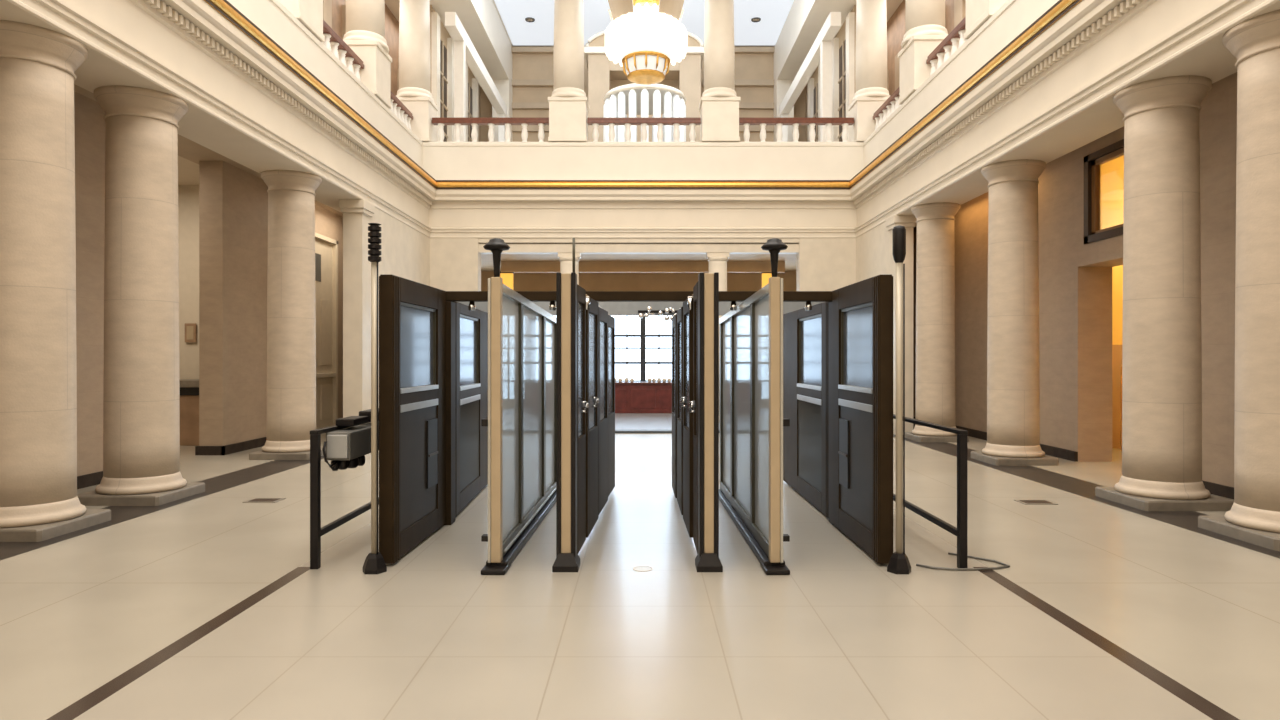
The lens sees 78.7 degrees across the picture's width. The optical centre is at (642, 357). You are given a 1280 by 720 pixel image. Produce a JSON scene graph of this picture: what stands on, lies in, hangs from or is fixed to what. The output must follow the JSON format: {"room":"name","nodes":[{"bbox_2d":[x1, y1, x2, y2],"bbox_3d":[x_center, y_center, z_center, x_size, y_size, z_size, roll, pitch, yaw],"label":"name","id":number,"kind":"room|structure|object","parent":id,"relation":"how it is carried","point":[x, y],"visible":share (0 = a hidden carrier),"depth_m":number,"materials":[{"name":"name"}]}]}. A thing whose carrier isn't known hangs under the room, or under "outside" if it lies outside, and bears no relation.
{"room":"lobby","nodes":[
{"label":"lobby","id":0,"kind":"room"},
{"bbox_2d":[74,91,105,475],"bbox_3d":[-6.680,-0.800,2.950,0.360,4.600,13.900,0,0,0],"label":"wall","id":1,"kind":"structure","parent":0,"point":[89,121],"depth_m":9.18,"materials":[{"name":"stone"}]},
{"bbox_2d":[77,471,102,488],"bbox_3d":[-6.480,1.430,2.950,0.040,0.140,13.900,0,0,0],"label":"baseboard","id":2,"kind":"structure","parent":1,"relation":"attached to","point":[92,479],"depth_m":9.10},
{"bbox_2d":[178,185,198,378],"bbox_3d":[-8.930,-0.800,11.300,4.140,4.600,5.800,0,0,0],"label":"wall","id":3,"kind":"structure","parent":0,"point":[188,195],"depth_m":14.00,"materials":[{"name":"paint"}]},
{"bbox_2d":[185,323,195,341],"bbox_3d":[-8.100,-0.450,13.963,0.200,0.340,0.035,0,0,0],"label":"framed picture","id":4,"kind":"object","parent":3,"relation":"attached to","point":[190,328],"visible":1,"depth_m":13.95,"materials":[{"name":"beige metal"}]},
{"bbox_2d":[178,156,198,184],"bbox_3d":[-8.930,-3.200,11.300,4.140,0.200,5.800,0,0,0],"label":"ceiling","id":5,"kind":"structure","parent":0,"point":[188,171],"depth_m":13.03,"materials":[{"name":"paint"}]},
{"bbox_2d":[74,84,342,216],"bbox_3d":[-6.370,-3.225,7.200,1.260,0.350,22.400,0,0,0],"label":"ceiling","id":6,"kind":"structure","parent":0,"point":[188,149],"depth_m":11.69,"materials":[{"name":"beige paint"}]},
{"bbox_2d":[199,161,342,445],"bbox_3d":[-6.680,-0.800,15.230,0.360,4.600,6.340,0,0,0],"label":"wall","id":7,"kind":"structure","parent":0,"point":[233,202],"depth_m":12.35,"materials":[{"name":"paint"}]},
{"bbox_2d":[195,446,224,454],"bbox_3d":[-6.680,1.430,12.040,0.440,0.140,0.040,0,0,0],"label":"baseboard","id":8,"kind":"structure","parent":7,"relation":"attached to","point":[199,450],"depth_m":12.02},
{"bbox_2d":[221,437,266,454],"bbox_3d":[-6.480,1.430,13.510,0.040,0.140,2.980,0,0,0],"label":"baseboard","id":9,"kind":"structure","parent":7,"relation":"attached to","point":[255,443],"depth_m":12.65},
{"bbox_2d":[315,232,337,428],"bbox_3d":[-6.535,-0.490,15.775,0.130,3.980,1.550,0,0,0],"label":"door","id":10,"kind":"structure","parent":7,"relation":"in","point":[326,248],"depth_m":16.16,"materials":[{"name":"beige wood"}]},
{"bbox_2d":[332,0,398,95],"bbox_3d":[-8.100,-7.950,12.000,0.200,6.100,32.000,0,0,0],"label":"wall","id":11,"kind":"structure","parent":0,"point":[391,23],"depth_m":24.71,"materials":[{"name":"beige paint"}]},
{"bbox_2d":[323,0,398,90],"bbox_3d":[-7.920,-7.150,12.000,0.160,4.500,32.000,0,0,0],"label":"trim","id":12,"kind":"structure","parent":11,"relation":"attached to","point":[327,4],"depth_m":19.68,"materials":[{"name":"beige paint"}]},
{"bbox_2d":[343,208,429,427],"bbox_3d":[-5.100,-0.635,16.050,0.340,4.270,4.700,0,0,0],"label":"wall","id":13,"kind":"structure","parent":0,"point":[405,252],"depth_m":13.76,"materials":[{"name":"beige stone"}]},
{"bbox_2d":[339,199,374,216],"bbox_3d":[-5.090,-2.660,13.890,0.440,0.220,0.560,0,0,0],"label":"trim","id":14,"kind":"structure","parent":13,"relation":"attached to","point":[346,205],"depth_m":13.64,"materials":[{"name":"beige stone"}]},
{"bbox_2d":[0,0,1279,237],"bbox_3d":[0.000,-3.110,7.435,11.500,0.680,22.870,0,0,0],"label":"entablature","id":15,"kind":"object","parent":13,"relation":"on","point":[1073,107],"depth_m":9.78,"materials":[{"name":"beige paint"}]},
{"bbox_2d":[430,5,479,141],"bbox_3d":[-5.825,-7.250,24.400,0.150,4.700,6.400,0,0,0],"label":"wall","id":16,"kind":"structure","parent":0,"point":[444,34],"depth_m":22.83,"materials":[{"name":"beige paint"}]},
{"bbox_2d":[440,39,447,141],"bbox_3d":[-5.720,-7.300,22.200,0.080,3.400,1.100,0,0,0],"label":"window","id":17,"kind":"structure","parent":16,"relation":"in","point":[443,51],"depth_m":22.21,"materials":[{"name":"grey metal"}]},
{"bbox_2d":[431,12,477,141],"bbox_3d":[-5.675,-7.150,23.875,0.150,4.500,5.350,0,0,0],"label":"trim","id":18,"kind":"structure","parent":16,"relation":"attached to","point":[435,18],"depth_m":22.90,"materials":[{"name":"paint"}]},
{"bbox_2d":[430,0,511,86],"bbox_3d":[-5.285,-10.300,23.325,1.330,1.400,8.550,0,0,0],"label":"trim","id":19,"kind":"structure","parent":16,"relation":"attached to","point":[481,20],"depth_m":23.66,"materials":[{"name":"white paint"}]},
{"bbox_2d":[468,83,473,141],"bbox_3d":[-5.720,-7.300,25.600,0.080,3.400,1.100,0,0,0],"label":"window","id":20,"kind":"structure","parent":16,"relation":"in","point":[469,87],"depth_m":25.55,"materials":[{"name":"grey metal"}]},
{"bbox_2d":[481,271,795,290],"bbox_3d":[0.000,-2.335,24.015,22.000,0.730,0.270,0,0,0],"label":"wall","id":21,"kind":"structure","parent":0,"point":[521,281],"depth_m":23.88,"materials":[{"name":"beige paint"}]},
{"bbox_2d":[0,413,1279,719],"bbox_3d":[0.000,1.500,10.150,22.000,0.001,28.300,0,0,0],"label":"floor","id":22,"kind":"structure","parent":0,"point":[210,604],"depth_m":4.62,"materials":[{"name":"tile"}]},
{"bbox_2d":[0,20,110,541],"bbox_3d":[-5.360,-0.635,6.800,0.880,4.270,0.880,0,0,0],"label":"stone column","id":23,"kind":"structure","parent":22,"relation":"on","point":[39,500],"depth_m":6.57,"materials":[{"name":"stone"}]},
{"bbox_2d":[77,85,204,505],"bbox_3d":[-5.360,-0.635,8.350,0.880,4.270,0.880,0,0,0],"label":"stone column","id":24,"kind":"structure","parent":22,"relation":"on","point":[141,384],"depth_m":8.07,"materials":[{"name":"stone"}]},
{"bbox_2d":[179,379,198,445],"bbox_3d":[-8.410,0.940,13.620,3.080,1.120,0.700,0,0,0],"label":"counter","id":25,"kind":"object","parent":22,"relation":"on","point":[189,388],"depth_m":13.35,"materials":[{"name":"brown wood"}]},
{"bbox_2d":[179,379,198,386],"bbox_3d":[-8.410,0.440,13.620,3.080,0.120,0.700,0,0,0],"label":"countertop","id":26,"kind":"structure","parent":25,"relation":"on","point":[183,382],"depth_m":13.27,"materials":[{"name":"grey stone"}]},
{"bbox_2d":[242,498,285,502],"bbox_3d":[-3.980,1.496,8.200,0.340,0.009,0.240,0,0,0],"label":"floor plate","id":27,"kind":"object","parent":22,"relation":"on","point":[254,500],"visible":1,"depth_m":8.16,"materials":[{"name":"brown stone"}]},
{"bbox_2d":[249,170,325,459],"bbox_3d":[-5.360,-0.635,11.900,0.880,4.270,0.880,0,0,0],"label":"stone column","id":28,"kind":"structure","parent":22,"relation":"on","point":[291,298],"depth_m":11.61,"materials":[{"name":"stone"}]},
{"bbox_2d":[310,421,378,568],"bbox_3d":[-2.335,1.008,6.875,0.060,0.985,2.690,0,0,0],"label":"rail","id":29,"kind":"object","parent":22,"relation":"on","point":[316,531],"visible":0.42,"depth_m":5.53,"materials":[{"name":"black metal"}]},
{"bbox_2d":[322,408,378,470],"bbox_3d":[-2.230,0.630,6.200,0.180,0.400,1.199,0,0,0],"label":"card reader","id":30,"kind":"object","parent":29,"relation":"attached to","point":[346,448],"visible":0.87,"depth_m":5.81,"materials":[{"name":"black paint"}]},
{"bbox_2d":[363,223,386,573],"bbox_3d":[-1.885,0.278,5.480,0.170,2.444,0.147,0,0,0],"label":"pole","id":31,"kind":"object","parent":22,"relation":"on","point":[374,563],"visible":1,"depth_m":5.46,"materials":[{"name":"metal"}]},
{"bbox_2d":[481,238,555,574],"bbox_3d":[-1.004,0.328,6.970,0.195,2.345,3.181,0,0,1],"label":"glass wall","id":32,"kind":"structure","parent":22,"relation":"on","point":[521,421],"depth_m":6.21,"materials":[{"name":"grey glass"}]},
{"bbox_2d":[558,253,580,284],"bbox_3d":[-1.720,-0.475,18.250,0.540,3.950,0.540,0,0,0],"label":"pillar","id":33,"kind":"structure","parent":22,"relation":"on","point":[565,259],"depth_m":18.11,"materials":[{"name":"beige stone"}]},
{"bbox_2d":[552,238,614,571],"bbox_3d":[-0.461,0.320,7.104,0.224,2.360,3.300,0,0,2],"label":"gate","id":34,"kind":"object","parent":22,"relation":"on","point":[585,331],"visible":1,"depth_m":5.87,"materials":[{"name":"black metal"}]},
{"bbox_2d":[444,291,832,524],"bbox_3d":[-0.010,0.450,7.070,3.700,2.100,0.160,0,0,0],"label":"frame","id":35,"kind":"object","parent":22,"relation":"on","point":[452,297],"visible":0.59,"depth_m":7.00,"materials":[{"name":"black metal"}]},
{"bbox_2d":[379,275,445,563],"bbox_3d":[-1.828,0.440,6.290,0.114,2.080,1.380,0,0,1],"label":"door","id":36,"kind":"structure","parent":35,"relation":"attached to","point":[412,314],"depth_m":6.05,"materials":[{"name":"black wood"}]},
{"bbox_2d":[455,302,487,517],"bbox_3d":[-1.830,0.475,8.255,0.114,2.010,2.192,0,0,-2],"label":"door","id":37,"kind":"structure","parent":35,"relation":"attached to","point":[471,327],"depth_m":8.15,"materials":[{"name":"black wood"}]},
{"bbox_2d":[783,302,828,518],"bbox_3d":[1.750,0.475,8.305,0.114,2.010,2.290,0,0,-1],"label":"door","id":38,"kind":"structure","parent":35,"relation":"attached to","point":[805,333],"depth_m":8.17,"materials":[{"name":"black metal"}]},
{"bbox_2d":[832,275,892,563],"bbox_3d":[1.740,0.440,6.290,0.114,2.080,1.380,0,0,0],"label":"door","id":39,"kind":"structure","parent":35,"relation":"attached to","point":[862,311],"depth_m":6.03,"materials":[{"name":"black wood"}]},
{"bbox_2d":[615,382,671,412],"bbox_3d":[0.000,1.080,21.450,6.100,0.840,0.700,0,0,0],"label":"counter","id":40,"kind":"object","parent":22,"relation":"on","point":[630,397],"depth_m":21.13,"materials":[{"name":"red wood"}]},
{"bbox_2d":[615,382,671,384],"bbox_3d":[0.000,0.690,21.450,6.100,0.060,0.700,0,0,0],"label":"countertop","id":41,"kind":"structure","parent":40,"relation":"on","point":[616,383],"depth_m":21.10,"materials":[{"name":"white stone"}]},
{"bbox_2d":[615,430,719,432],"bbox_3d":[0.000,1.478,15.705,7.800,0.045,0.310,0,0,0],"label":"trim","id":42,"kind":"structure","parent":22,"relation":"on","point":[616,431],"depth_m":15.55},
{"bbox_2d":[672,272,722,571],"bbox_3d":[0.367,0.448,7.100,0.203,2.105,3.298,0,0,-4],"label":"gate","id":43,"kind":"object","parent":22,"relation":"on","point":[695,326],"visible":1,"depth_m":5.62,"materials":[{"name":"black metal"}]},
{"bbox_2d":[706,253,729,422],"bbox_3d":[1.750,-0.475,18.250,0.540,3.950,0.540,0,0,0],"label":"pillar","id":44,"kind":"structure","parent":22,"relation":"on","point":[717,261],"depth_m":18.06,"materials":[{"name":"beige stone"}]},
{"bbox_2d":[719,238,789,574],"bbox_3d":[0.904,0.328,6.970,0.195,2.345,3.181,0,0,-1],"label":"glass wall","id":45,"kind":"structure","parent":22,"relation":"on","point":[752,422],"depth_m":6.16,"materials":[{"name":"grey glass"}]},
{"bbox_2d":[887,225,910,573],"bbox_3d":[1.800,0.285,5.480,0.170,2.430,0.147,0,0,0],"label":"pole","id":46,"kind":"object","parent":22,"relation":"on","point":[899,563],"visible":1,"depth_m":5.46,"materials":[{"name":"metal"}]},
{"bbox_2d":[893,414,967,567],"bbox_3d":[2.275,1.008,6.875,0.060,0.985,2.690,0,0,0],"label":"rail","id":47,"kind":"object","parent":22,"relation":"on","point":[960,531],"visible":0.52,"depth_m":5.54,"materials":[{"name":"black metal"}]},
{"bbox_2d":[905,202,968,441],"bbox_3d":[5.360,-0.635,14.300,0.880,4.270,0.880,0,0,0],"label":"stone column","id":48,"kind":"structure","parent":22,"relation":"on","point":[935,394],"depth_m":14.01,"materials":[{"name":"stone"}]},
{"bbox_2d":[916,552,1009,569],"bbox_3d":[2.321,1.490,5.620,0.533,0.014,0.477,0,0,-43],"label":"cable","id":49,"kind":"object","parent":22,"relation":"on","point":[949,553],"visible":0.94,"depth_m":5.55,"materials":[{"name":"black rubber"}]},
{"bbox_2d":[971,159,1058,465],"bbox_3d":[5.360,-0.635,11.300,0.880,4.270,0.880,0,0,0],"label":"stone column","id":50,"kind":"structure","parent":22,"relation":"on","point":[1013,380],"depth_m":11.01,"materials":[{"name":"stone"}]},
{"bbox_2d":[1014,500,1057,504],"bbox_3d":[4.080,1.496,8.100,0.340,0.009,0.240,0,0,0],"label":"floor plate","id":51,"kind":"object","parent":22,"relation":"on","point":[1026,502],"visible":1,"depth_m":8.05,"materials":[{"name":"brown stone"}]},
{"bbox_2d":[1095,75,1233,510],"bbox_3d":[5.360,-0.635,8.070,0.880,4.270,0.880,0,0,0],"label":"stone column","id":52,"kind":"structure","parent":22,"relation":"on","point":[1162,347],"depth_m":7.79,"materials":[{"name":"stone"}]},
{"bbox_2d":[1198,10,1279,550],"bbox_3d":[5.360,-0.635,6.500,0.880,4.270,0.880,0,0,0],"label":"stone column","id":53,"kind":"structure","parent":22,"relation":"on","point":[1253,517],"depth_m":6.39,"materials":[{"name":"stone"}]},
{"bbox_2d":[459,302,822,315],"bbox_3d":[0.000,0.170,15.800,7.500,2.660,0.100,0,0,0],"label":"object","id":54,"kind":"object","parent":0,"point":[613,308],"visible":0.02,"depth_m":15.75,"materials":[{"name":"grey paint"}]},
{"bbox_2d":[638,306,679,320],"bbox_3d":[0.375,-0.883,15.599,0.950,0.300,0.302,0,0,0],"label":"light","id":55,"kind":"object","parent":54,"relation":"attached to","point":[649,311],"visible":0.73,"depth_m":15.52,"materials":[{"name":"glass"}]},
{"bbox_2d":[480,54,804,141],"bbox_3d":[0.000,-7.950,27.750,18.000,6.100,0.300,0,0,0],"label":"wall","id":56,"kind":"structure","parent":0,"point":[524,66],"depth_m":27.60,"materials":[{"name":"beige paint"}]},
{"bbox_2d":[492,80,511,141],"bbox_3d":[-4.910,-7.250,27.250,0.580,4.700,0.700,0,0,0],"label":"trim","id":57,"kind":"structure","parent":56,"relation":"attached to","point":[504,87],"depth_m":26.90,"materials":[{"name":"paint"}]},
{"bbox_2d":[511,47,774,131],"bbox_3d":[0.000,-9.020,27.500,9.240,3.840,0.200,0,0,0],"label":"trim","id":58,"kind":"structure","parent":56,"relation":"attached to","point":[515,50],"depth_m":27.47,"materials":[{"name":"beige paint"}]},
{"bbox_2d":[774,80,793,141],"bbox_3d":[4.910,-7.250,27.250,0.580,4.700,0.700,0,0,0],"label":"trim","id":59,"kind":"structure","parent":56,"relation":"attached to","point":[781,87],"depth_m":26.90,"materials":[{"name":"stone"}]},
{"bbox_2d":[430,238,855,290],"bbox_3d":[0.000,-0.635,18.225,9.860,4.270,0.350,0,0,0],"label":"wall","id":60,"kind":"structure","parent":0,"point":[822,264],"depth_m":18.05,"materials":[{"name":"beige paint"}]},
{"bbox_2d":[478,238,798,253],"bbox_3d":[-0.100,-2.610,18.250,7.440,0.320,0.380,0,0,0],"label":"trim","id":61,"kind":"structure","parent":60,"relation":"attached to","point":[520,248],"depth_m":18.10,"materials":[{"name":"beige stone"}]},
{"bbox_2d":[129,0,1156,208],"bbox_3d":[0.000,-3.655,7.275,10.860,0.410,22.550,0,0,0],"label":"trim","id":62,"kind":"structure","parent":60,"relation":"attached to","point":[200,13],"depth_m":12.82,"materials":[{"name":"beige paint"}]},
{"bbox_2d":[204,0,1081,188],"bbox_3d":[0.000,-3.975,7.175,10.460,0.230,22.350,0,0,0],"label":"trim","id":63,"kind":"structure","parent":60,"relation":"attached to","point":[226,9],"depth_m":14.17,"materials":[{"name":"brown metal"}]},
{"bbox_2d":[227,0,1058,179],"bbox_3d":[0.000,-4.585,7.450,11.560,0.990,22.900,0,0,0],"label":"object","id":64,"kind":"structure","parent":60,"relation":"attached to","point":[440,160],"depth_m":18.29,"materials":[{"name":"white paint"}]},
{"bbox_2d":[278,0,324,41],"bbox_3d":[-5.500,-7.240,12.100,0.900,4.320,0.920,0,0,0],"label":"column","id":65,"kind":"structure","parent":64,"relation":"on","point":[309,13],"depth_m":12.03,"materials":[{"name":"stone"}]},
{"bbox_2d":[321,20,363,80],"bbox_3d":[-5.450,-5.390,13.775,0.190,0.620,2.450,0,0,0],"label":"balustrade","id":66,"kind":"object","parent":64,"relation":"on","point":[347,56],"visible":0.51,"depth_m":14.06,"materials":[{"name":"beige stone"}]},
{"bbox_2d":[343,0,391,108],"bbox_3d":[-5.500,-7.240,15.450,0.900,4.320,0.920,0,0,0],"label":"column","id":67,"kind":"structure","parent":64,"relation":"on","point":[365,19],"depth_m":15.11,"materials":[{"name":"stone"}]},
{"bbox_2d":[390,92,412,129],"bbox_3d":[-5.450,-5.390,17.050,0.190,0.620,2.300,0,0,0],"label":"balustrade","id":68,"kind":"object","parent":64,"relation":"on","point":[399,109],"visible":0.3,"depth_m":17.38,"materials":[{"name":"white stone"}]},
{"bbox_2d":[396,0,437,141],"bbox_3d":[-5.450,-7.240,18.620,0.920,4.320,0.900,0,0,0],"label":"column","id":69,"kind":"structure","parent":64,"relation":"on","point":[414,91],"depth_m":18.28,"materials":[{"name":"stone"}]},
{"bbox_2d":[432,118,548,141],"bbox_3d":[-3.610,-5.390,18.550,2.780,0.620,0.190,0,0,0],"label":"balustrade","id":70,"kind":"object","parent":64,"relation":"on","point":[440,122],"visible":0.84,"depth_m":18.48,"materials":[{"name":"beige stone"}]},
{"bbox_2d":[548,0,588,141],"bbox_3d":[-1.770,-7.240,18.620,0.920,4.320,0.900,0,0,0],"label":"column","id":71,"kind":"structure","parent":64,"relation":"on","point":[568,102],"depth_m":18.27,"materials":[{"name":"stone"}]},
{"bbox_2d":[587,118,700,141],"bbox_3d":[0.025,-5.390,18.550,2.690,0.620,0.190,0,0,0],"label":"balustrade","id":72,"kind":"object","parent":64,"relation":"on","point":[595,122],"visible":0.91,"depth_m":18.48,"materials":[{"name":"brown stone"}]},
{"bbox_2d":[699,0,739,141],"bbox_3d":[1.820,-7.240,18.620,0.920,4.320,0.900,0,0,0],"label":"column","id":73,"kind":"structure","parent":64,"relation":"on","point":[719,102],"depth_m":18.27,"materials":[{"name":"stone"}]},
{"bbox_2d":[739,118,853,141],"bbox_3d":[3.635,-5.390,18.550,2.730,0.620,0.190,0,0,0],"label":"balustrade","id":74,"kind":"object","parent":64,"relation":"on","point":[828,122],"visible":0.84,"depth_m":18.48,"materials":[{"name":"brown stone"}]},
{"bbox_2d":[848,0,889,141],"bbox_3d":[5.450,-7.240,18.620,0.920,4.320,0.900,0,0,0],"label":"column","id":75,"kind":"structure","parent":64,"relation":"on","point":[871,91],"depth_m":18.29,"materials":[{"name":"stone"}]},
{"bbox_2d":[873,86,900,129],"bbox_3d":[5.450,-5.390,16.925,0.190,0.620,2.550,0,0,0],"label":"balustrade","id":76,"kind":"object","parent":64,"relation":"on","point":[890,105],"visible":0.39,"depth_m":17.18,"materials":[{"name":"white stone"}]},
{"bbox_2d":[898,0,951,104],"bbox_3d":[5.500,-7.240,15.200,0.900,4.320,0.920,0,0,0],"label":"column","id":77,"kind":"structure","parent":64,"relation":"on","point":[925,19],"depth_m":14.86,"materials":[{"name":"stone"}]},
{"bbox_2d":[926,16,966,75],"bbox_3d":[5.450,-5.390,13.600,0.190,0.620,2.300,0,0,0],"label":"balustrade","id":78,"kind":"object","parent":64,"relation":"on","point":[954,40],"visible":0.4,"depth_m":13.86,"materials":[{"name":"white stone"}]},
{"bbox_2d":[964,0,1007,39],"bbox_3d":[5.500,-7.240,12.000,0.900,4.320,0.920,0,0,0],"label":"column","id":79,"kind":"structure","parent":64,"relation":"on","point":[978,12],"depth_m":11.95,"materials":[{"name":"stone"}]},
{"bbox_2d":[385,0,902,46],"bbox_3d":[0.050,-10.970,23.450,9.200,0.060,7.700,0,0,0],"label":"ceiling","id":80,"kind":"structure","parent":0,"point":[773,14],"depth_m":25.14,"materials":[{"name":"white paint"}]},
{"bbox_2d":[605,0,687,84],"bbox_3d":[0.080,-9.115,20.300,2.156,3.730,2.129,0,0,0],"label":"crystal chandelier","id":81,"kind":"object","parent":80,"relation":"hanging from","point":[644,38],"visible":1,"depth_m":19.70,"materials":[{"name":"white glass"}]},
{"bbox_2d":[588,54,700,141],"bbox_3d":[0.050,-7.300,26.250,3.600,4.800,2.700,0,0,0],"label":"wall","id":82,"kind":"structure","parent":0,"point":[601,70],"depth_m":24.90,"materials":[{"name":"beige paint"}]},
{"bbox_2d":[603,83,685,141],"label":"window","id":83,"kind":"structure","parent":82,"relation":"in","point":[634,99],"depth_m":22.25,"materials":[{"name":"glass"}]},
{"bbox_2d":[611,80,677,141],"bbox_3d":[0.050,-7.050,25.850,2.240,4.300,0.100,0,0,0],"label":"wall","id":84,"kind":"structure","parent":0,"point":[614,83],"depth_m":25.80,"materials":[{"name":"beige paint"}]},
{"bbox_2d":[589,34,699,46],"bbox_3d":[0.050,-10.210,26.250,3.640,0.620,2.700,0,0,0],"label":"wall","id":85,"kind":"structure","parent":0,"point":[599,41],"depth_m":24.90,"materials":[{"name":"beige paint"}]},
{"bbox_2d":[584,47,703,69],"bbox_3d":[0.050,-9.800,26.190,3.840,0.200,2.820,0,0,0],"label":"trim","id":86,"kind":"structure","parent":85,"relation":"on","point":[587,50],"depth_m":24.78,"materials":[{"name":"paint"}]},
{"bbox_2d":[585,30,703,46],"bbox_3d":[0.050,-10.264,24.860,3.798,0.711,0.120,0,0,0],"label":"trim","id":87,"kind":"structure","parent":85,"relation":"attached to","point":[593,37],"depth_m":24.81,"materials":[{"name":"paint"}]},
{"bbox_2d":[478,233,913,270],"bbox_3d":[0.000,-2.775,21.100,18.000,0.250,6.000,0,0,0],"label":"ceiling","id":88,"kind":"structure","parent":0,"point":[486,259],"depth_m":20.57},
{"bbox_2d":[501,261,784,272],"bbox_3d":[0.000,-2.505,21.475,7.800,0.290,0.150,0,0,0],"label":"trim","id":89,"kind":"structure","parent":88,"relation":"attached to","point":[506,266],"depth_m":21.40,"materials":[{"name":"beige paint"}]},
{"bbox_2d":[500,271,513,289],"bbox_3d":[-3.750,-1.870,21.495,0.380,1.040,0.130,0,0,0],"label":"window","id":90,"kind":"structure","parent":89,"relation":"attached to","point":[507,277],"depth_m":21.43,"materials":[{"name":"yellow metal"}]},
{"bbox_2d":[805,5,855,141],"bbox_3d":[5.825,-7.250,24.400,0.150,4.700,6.400,0,0,0],"label":"wall","id":91,"kind":"structure","parent":0,"point":[841,34],"depth_m":25.70,"materials":[{"name":"beige paint"}]},
{"bbox_2d":[774,0,855,86],"bbox_3d":[5.285,-10.300,23.325,1.330,1.400,8.550,0,0,0],"label":"trim","id":92,"kind":"structure","parent":91,"relation":"attached to","point":[805,19],"depth_m":23.63,"materials":[{"name":"white paint"}]},
{"bbox_2d":[812,83,817,141],"bbox_3d":[5.720,-7.300,25.600,0.080,3.400,1.100,0,0,0],"label":"window","id":93,"kind":"structure","parent":91,"relation":"in","point":[816,87],"depth_m":25.55,"materials":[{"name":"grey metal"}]},
{"bbox_2d":[808,12,854,141],"bbox_3d":[5.675,-7.150,23.875,0.150,4.500,5.350,0,0,0],"label":"trim","id":94,"kind":"structure","parent":91,"relation":"attached to","point":[850,18],"depth_m":22.90,"materials":[{"name":"paint"}]},
{"bbox_2d":[838,39,845,141],"bbox_3d":[5.720,-7.300,22.200,0.080,3.400,1.100,0,0,0],"label":"window","id":95,"kind":"structure","parent":91,"relation":"in","point":[842,51],"depth_m":22.21,"materials":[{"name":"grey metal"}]},
{"bbox_2d":[856,222,912,434],"bbox_3d":[5.100,-0.635,16.800,0.340,4.270,3.200,0,0,0],"label":"wall","id":96,"kind":"structure","parent":0,"point":[874,256],"depth_m":15.29,"materials":[{"name":"beige stone"}]},
{"bbox_2d":[886,215,916,230],"bbox_3d":[5.090,-2.660,15.390,0.440,0.220,0.560,0,0,0],"label":"column capital","id":97,"kind":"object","parent":96,"relation":"attached to","point":[903,220],"depth_m":15.11,"materials":[{"name":"beige stone"}]},
{"bbox_2d":[887,0,953,95],"bbox_3d":[8.100,-7.950,12.000,0.200,6.100,32.000,0,0,0],"label":"wall","id":98,"kind":"structure","parent":0,"point":[896,25],"depth_m":24.61,"materials":[{"name":"beige paint"}]},
{"bbox_2d":[887,0,965,90],"bbox_3d":[7.920,-7.150,12.000,0.160,4.500,32.000,0,0,0],"label":"trim","id":99,"kind":"structure","parent":98,"relation":"attached to","point":[959,5],"depth_m":19.62,"materials":[{"name":"beige paint"}]},
{"bbox_2d":[913,72,1236,486],"bbox_3d":[6.550,-0.800,7.200,0.500,4.600,22.400,0,0,0],"label":"wall","id":100,"kind":"structure","parent":0,"point":[1075,277],"depth_m":11.30,"materials":[{"name":"stone"}]},
{"bbox_2d":[913,417,1077,461],"bbox_3d":[6.275,1.430,14.700,0.050,0.140,6.800,0,0,0],"label":"baseboard","id":101,"kind":"structure","parent":100,"relation":"attached to","point":[1066,454],"depth_m":11.96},
{"bbox_2d":[1084,139,1123,243],"bbox_3d":[6.330,-2.240,10.350,0.120,1.240,1.500,0,0,0],"label":"window","id":102,"kind":"structure","parent":100,"relation":"in","point":[1103,168],"depth_m":10.73,"materials":[{"name":"glass"}]},
{"bbox_2d":[1203,481,1233,498],"bbox_3d":[6.280,1.440,2.800,0.040,0.120,13.600,0,0,0],"label":"baseboard","id":103,"kind":"structure","parent":100,"relation":"attached to","point":[1215,489],"depth_m":8.46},
{"bbox_2d":[1112,345,1121,447],"bbox_3d":[8.550,0.640,13.075,3.500,1.720,0.250,0,0,0],"label":"wall","id":104,"kind":"structure","parent":0,"point":[1116,349],"depth_m":12.95,"materials":[{"name":"beige paint"}]},
{"bbox_2d":[1112,265,1122,344],"bbox_3d":[8.450,-1.025,10.500,4.100,5.050,5.400,0,0,0],"label":"wall","id":105,"kind":"structure","parent":0,"point":[1117,271],"depth_m":13.00,"materials":[{"name":"yellow paint"}]},
{"bbox_3d":[0.000,-4.650,23.450,18.000,0.500,9.100,0,0,0],"label":"floor","id":106,"kind":"structure","parent":0,"visible":0},
{"bbox_2d":[445,12,506,141],"bbox_3d":[-4.600,-6.580,22.100,0.260,3.360,7.000,0,0,0],"label":"screen","id":107,"kind":"object","parent":106,"relation":"on","point":[465,51],"visible":0.61,"depth_m":19.58,"materials":[{"name":"paint"}]},
{"bbox_2d":[779,12,840,141],"bbox_3d":[4.600,-6.580,22.100,0.260,3.360,7.000,0,0,0],"label":"screen","id":108,"kind":"object","parent":106,"relation":"on","point":[820,51],"visible":0.66,"depth_m":19.58,"materials":[{"name":"paint"}]},
{"bbox_3d":[0.000,-0.235,24.015,22.000,3.470,0.270,0,0,0],"label":"wall","id":109,"kind":"structure","parent":0,"visible":0},
{"bbox_2d":[612,316,671,381],"bbox_3d":[0.000,-0.325,23.860,2.080,3.290,0.120,0,0,0],"label":"window","id":110,"kind":"structure","parent":109,"relation":"in","point":[643,346],"depth_m":23.90,"materials":[{"name":"white glass"}]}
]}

